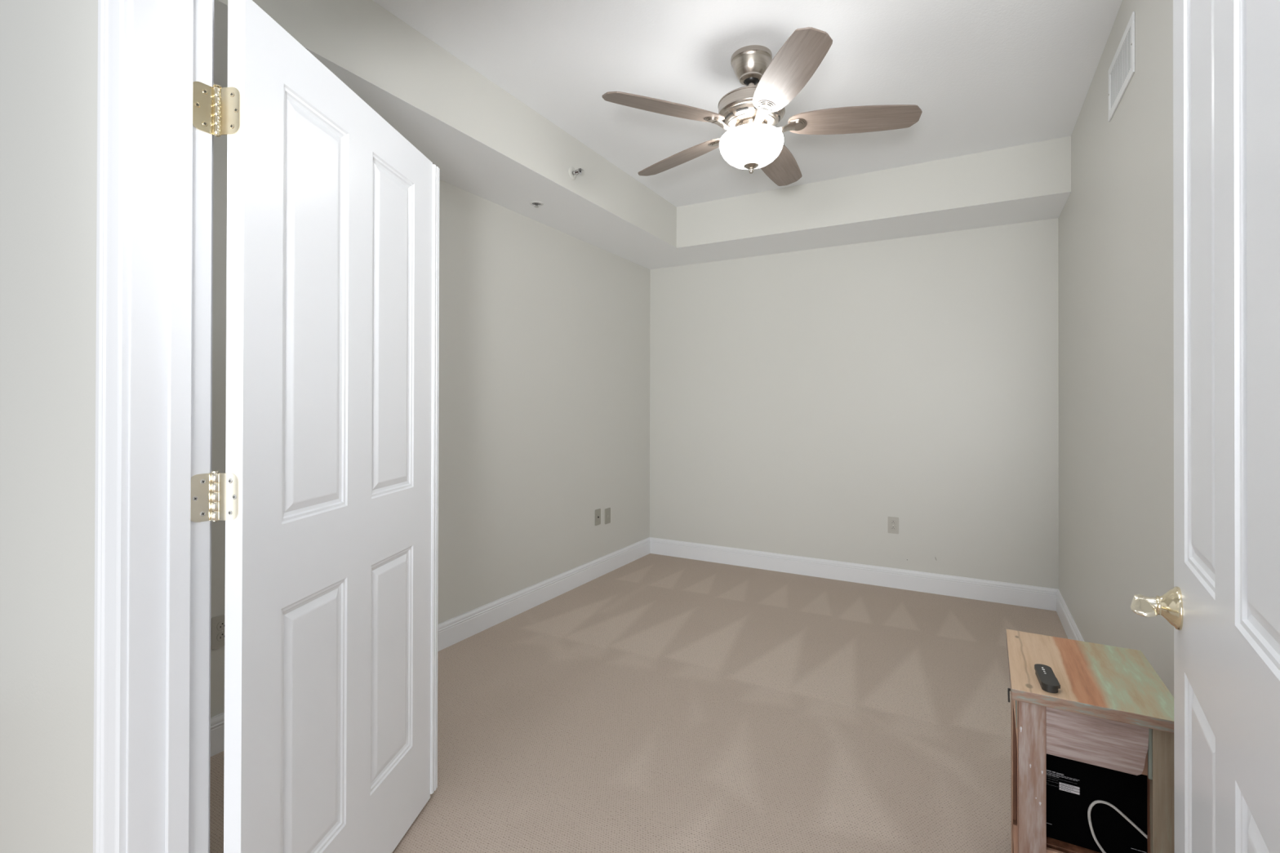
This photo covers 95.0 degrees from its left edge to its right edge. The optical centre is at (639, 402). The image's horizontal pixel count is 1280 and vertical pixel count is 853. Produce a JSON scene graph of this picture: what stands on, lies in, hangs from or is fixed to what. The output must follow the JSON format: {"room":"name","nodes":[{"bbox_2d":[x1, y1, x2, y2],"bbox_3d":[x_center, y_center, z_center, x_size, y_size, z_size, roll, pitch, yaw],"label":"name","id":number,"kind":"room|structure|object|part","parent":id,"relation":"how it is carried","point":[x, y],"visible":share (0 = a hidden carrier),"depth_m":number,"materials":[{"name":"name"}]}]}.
{"room":"empty bedroom","nodes":[
{"label":"empty bedroom","id":0,"kind":"room"},
{"bbox_2d":[0,0,97,852],"bbox_3d":[-0.362,-0.149,0.786,5.800,2.843,0.123,0,0,29],"label":"wall","id":1,"kind":"structure","parent":0,"point":[49,48],"depth_m":1.18,"materials":[{"name":"white paint"}]},
{"bbox_2d":[93,0,213,852],"bbox_3d":[-0.176,0.197,0.680,1.722,2.151,0.161,0,0,29],"label":"door frame","id":2,"kind":"structure","parent":1,"relation":"attached to","point":[168,662],"depth_m":1.03,"materials":[{"name":"white paint"}]},
{"bbox_2d":[191,0,439,852],"bbox_3d":[-0.725,0.244,1.489,0.076,2.029,0.854,0,0,9],"label":"door","id":3,"kind":"structure","parent":1,"relation":"in","point":[326,495],"depth_m":1.34,"materials":[{"name":"white wood"}]},
{"bbox_2d":[1130,0,1279,852],"bbox_3d":[0.716,0.244,0.694,0.164,2.029,0.763,0,0,36],"label":"door","id":4,"kind":"structure","parent":1,"relation":"in","point":[1222,606],"depth_m":0.70,"materials":[{"name":"white wood"}]},
{"bbox_3d":[0.840,0.339,0.976,0.038,0.024,0.067,0,0,36],"label":"lever","id":5,"kind":"part","parent":4,"relation":"part of","materials":[{"name":"gold metal"}]},
{"bbox_3d":[0.878,0.339,0.976,0.030,0.070,0.070,0,0,36],"label":"handle","id":6,"kind":"part","parent":4,"relation":"part of","materials":[{"name":"gold metal"}]},
{"bbox_2d":[210,83,649,717],"bbox_3d":[-0.885,-0.139,3.440,0.120,2.843,3.996,0,0,29],"label":"wall","id":7,"kind":"structure","parent":0,"point":[544,410],"depth_m":3.58,"materials":[{"name":"white paint"}]},
{"bbox_2d":[210,614,224,649],"bbox_3d":[-1.534,0.838,2.152,0.007,0.115,0.070,0,0,29],"label":"power outlet","id":8,"kind":"object","parent":7,"relation":"attached to","point":[217,623],"visible":0.71,"depth_m":2.14,"materials":[{"name":"grey plastic"}]},
{"bbox_2d":[216,631,224,641],"bbox_3d":[-1.532,0.857,2.151,0.002,0.031,0.037,0,0,29],"label":"receptacle","id":9,"kind":"object","parent":8,"relation":"attached to","point":[220,635],"depth_m":2.14,"materials":[{"name":"beige plastic"}]},
{"bbox_2d":[216,621,224,631],"bbox_3d":[-1.532,0.818,2.151,0.002,0.031,0.037,0,0,29],"label":"receptacle","id":10,"kind":"object","parent":8,"relation":"attached to","point":[220,624],"depth_m":2.14,"materials":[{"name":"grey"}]},
{"bbox_2d":[210,537,650,756],"bbox_3d":[-0.859,1.215,3.349,0.014,0.134,3.876,0,0,29],"label":"baseboard","id":11,"kind":"structure","parent":7,"relation":"attached to","point":[452,631],"depth_m":3.55,"materials":[{"name":"white"}]},
{"bbox_2d":[595,508,600,525],"bbox_3d":[-0.309,0.846,4.333,0.012,0.115,0.070,0,0,29],"label":"wall plate","id":12,"kind":"object","parent":7,"relation":"attached to","point":[597,512],"visible":1,"depth_m":4.33,"materials":[{"name":"grey plastic"}]},
{"bbox_2d":[604,507,610,524],"bbox_3d":[-0.245,0.860,4.452,0.007,0.115,0.074,0,0,29],"label":"wall plate","id":13,"kind":"object","parent":7,"relation":"attached to","point":[607,511],"visible":1,"depth_m":4.45,"materials":[{"name":"grey plastic"}]},
{"bbox_2d":[209,553,1067,852],"bbox_3d":[-0.306,1.273,0.886,5.800,0.001,7.659,0,0,29],"label":"floor","id":14,"kind":"structure","parent":0,"point":[655,703],"depth_m":2.34,"materials":[{"name":"beige carpet"}]},
{"bbox_2d":[1005,629,1174,852],"bbox_3d":[1.126,0.979,1.498,0.326,0.600,0.432,0,0,29],"label":"side table","id":15,"kind":"object","parent":14,"relation":"on","point":[1111,709],"visible":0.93,"depth_m":1.37,"materials":[{"name":"brown wood"}]},
{"bbox_3d":[1.108,0.993,1.721,0.030,0.573,0.035,0,0,29],"label":"leg","id":16,"kind":"part","parent":15,"relation":"part of","materials":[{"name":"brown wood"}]},
{"bbox_3d":[0.928,0.991,1.389,0.054,0.573,0.024,0,0,29],"label":"leg","id":17,"kind":"part","parent":15,"relation":"part of","materials":[{"name":"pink wood"}]},
{"bbox_2d":[1034,663,1060,693],"bbox_3d":[0.985,0.668,1.420,0.037,0.020,0.125,0,0,26],"label":"remote control","id":18,"kind":"object","parent":15,"relation":"on","point":[1046,678],"visible":1,"depth_m":1.40,"materials":[{"name":"black plastic"}]},
{"bbox_3d":[1.033,1.085,1.325,0.191,0.086,0.010,0,0,29],"label":"rail","id":19,"kind":"part","parent":15,"relation":"part of","materials":[{"name":"brown wood"}]},
{"bbox_2d":[1046,836,1100,852],"bbox_3d":[1.121,1.052,1.501,0.242,0.018,0.356,0,0,29],"label":"shelf","id":20,"kind":"object","parent":15,"relation":"attached to","point":[1057,845],"depth_m":1.38,"materials":[{"name":"brown wood"}]},
{"bbox_2d":[1046,754,1147,852],"bbox_3d":[1.110,0.910,1.480,0.230,0.264,0.261,0,0,29],"label":"box","id":21,"kind":"object","parent":15,"relation":"on","point":[1072,786],"visible":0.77,"depth_m":1.36,"materials":[{"name":"black cardboard"}]},
{"bbox_2d":[1046,776,1077,786],"bbox_3d":[0.996,0.905,1.395,0.072,0.019,0.001,0,0,29],"label":"print","id":22,"kind":"object","parent":21,"relation":"on","point":[1051,781],"depth_m":1.39,"materials":[{"name":"grey"}]},
{"bbox_2d":[1087,800,1146,852],"bbox_3d":[1.095,0.980,1.335,0.122,0.125,0.006,0,0,29],"label":"cable","id":23,"kind":"object","parent":15,"relation":"on","point":[1092,804],"visible":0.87,"depth_m":1.35,"materials":[{"name":"grey plastic"}]},
{"bbox_3d":[1.142,0.991,1.269,0.054,0.573,0.024,0,0,29],"label":"leg","id":24,"kind":"part","parent":15,"relation":"part of","materials":[{"name":"brown wood"}]},
{"bbox_2d":[213,0,1071,269],"bbox_3d":[0.397,-1.309,2.659,2.882,0.304,3.876,0,0,29],"label":"soffit","id":25,"kind":"structure","parent":0,"point":[484,142],"depth_m":3.33,"materials":[{"name":"white paint"}]},
{"bbox_2d":[529,200,543,207],"bbox_3d":[-0.600,-1.146,3.400,0.082,0.020,0.082,0,0,29],"label":"sprinkler","id":26,"kind":"object","parent":25,"relation":"attached to","point":[536,203],"visible":1,"depth_m":3.39,"materials":[{"name":"white plastic"}]},
{"bbox_2d":[568,166,583,180],"bbox_3d":[-0.342,-1.259,3.198,0.066,0.072,0.072,0,0,29],"label":"sprinkler","id":27,"kind":"object","parent":25,"relation":"attached to","point":[572,173],"visible":1,"depth_m":3.20,"materials":[{"name":"grey metal"}]},
{"bbox_2d":[372,0,1122,207],"bbox_3d":[0.398,-1.511,2.660,2.882,0.100,3.876,0,0,29],"label":"ceiling","id":28,"kind":"structure","parent":0,"point":[982,75],"depth_m":2.53,"materials":[{"name":"white paint"}]},
{"bbox_2d":[601,26,922,186],"bbox_3d":[0.496,-1.215,2.526,1.283,0.492,1.224,0,0,29],"label":"ceiling fan","id":29,"kind":"object","parent":28,"relation":"hanging from","point":[750,113],"visible":1,"depth_m":2.38,"materials":[{"name":"brown wood"}]},
{"bbox_3d":[0.101,-1.159,2.304,0.517,0.006,0.156,-1,13,-25],"label":"blade","id":30,"kind":"part","parent":29,"relation":"part of","materials":[{"name":"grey wood"}]},
{"bbox_3d":[0.191,-1.157,2.776,0.156,0.006,0.517,-17,10,-42],"label":"blade","id":31,"kind":"part","parent":29,"relation":"part of","materials":[{"name":"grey wood"}]},
{"bbox_3d":[0.470,-1.070,2.477,0.267,0.134,0.267,0,0,29],"label":"lamp shade","id":32,"kind":"part","parent":29,"relation":"part of","materials":[{"name":"white glass"}]},
{"bbox_3d":[0.667,-1.156,2.835,0.156,0.006,0.517,-15,-9,28],"label":"blade","id":33,"kind":"part","parent":29,"relation":"part of","materials":[{"name":"brown wood"}]},
{"bbox_3d":[0.521,-1.159,2.073,0.156,0.006,0.517,13,-1,-7],"label":"blade","id":34,"kind":"part","parent":29,"relation":"part of","materials":[{"name":"brown wood"}]},
{"bbox_3d":[0.871,-1.157,2.401,0.517,0.006,0.156,1,-13,11],"label":"blade","id":35,"kind":"part","parent":29,"relation":"part of","materials":[{"name":"brown wood"}]},
{"bbox_2d":[649,217,1058,589],"bbox_3d":[1.371,-0.130,4.396,2.882,2.843,0.121,0,0,29],"label":"wall","id":36,"kind":"structure","parent":0,"point":[802,402],"depth_m":4.18,"materials":[{"name":"white paint"}]},
{"bbox_2d":[649,537,1057,611],"bbox_3d":[1.335,1.224,4.333,2.882,0.134,0.014,0,0,29],"label":"baseboard","id":37,"kind":"structure","parent":36,"relation":"attached to","point":[1022,595],"depth_m":4.16,"materials":[{"name":"white wood"}]},
{"bbox_2d":[888,516,898,533],"bbox_3d":[1.769,0.856,4.096,0.070,0.115,0.007,0,0,29],"label":"power outlet","id":38,"kind":"object","parent":36,"relation":"attached to","point":[893,522],"visible":1,"depth_m":4.09,"materials":[{"name":"grey plastic"}]},
{"bbox_2d":[890,525,896,530],"bbox_3d":[1.768,0.876,4.094,0.037,0.031,0.002,0,0,29],"label":"receptacle","id":39,"kind":"object","parent":38,"relation":"attached to","point":[892,527],"depth_m":4.09,"materials":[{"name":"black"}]},
{"bbox_2d":[890,520,896,524],"bbox_3d":[1.768,0.837,4.094,0.037,0.031,0.002,0,0,29],"label":"receptacle","id":40,"kind":"object","parent":38,"relation":"attached to","point":[892,522],"depth_m":4.09,"materials":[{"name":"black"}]},
{"bbox_2d":[1058,0,1173,697],"bbox_3d":[1.733,-0.140,1.973,0.120,2.843,3.996,0,0,29],"label":"wall","id":41,"kind":"structure","parent":0,"point":[1116,275],"depth_m":2.16,"materials":[{"name":"white paint"}]},
{"bbox_2d":[1056,589,1084,641],"bbox_3d":[1.642,1.214,1.948,0.014,0.134,3.876,0,0,29],"label":"baseboard","id":42,"kind":"structure","parent":41,"relation":"attached to","point":[1068,624],"depth_m":3.25,"materials":[{"name":"white wood"}]},
{"bbox_2d":[1108,11,1134,121],"bbox_3d":[1.755,-1.212,2.143,0.007,0.204,0.398,0,0,29],"label":"air vent","id":43,"kind":"object","parent":41,"relation":"in","point":[1122,68],"visible":1,"depth_m":2.12,"materials":[{"name":"white metal"}]}
]}

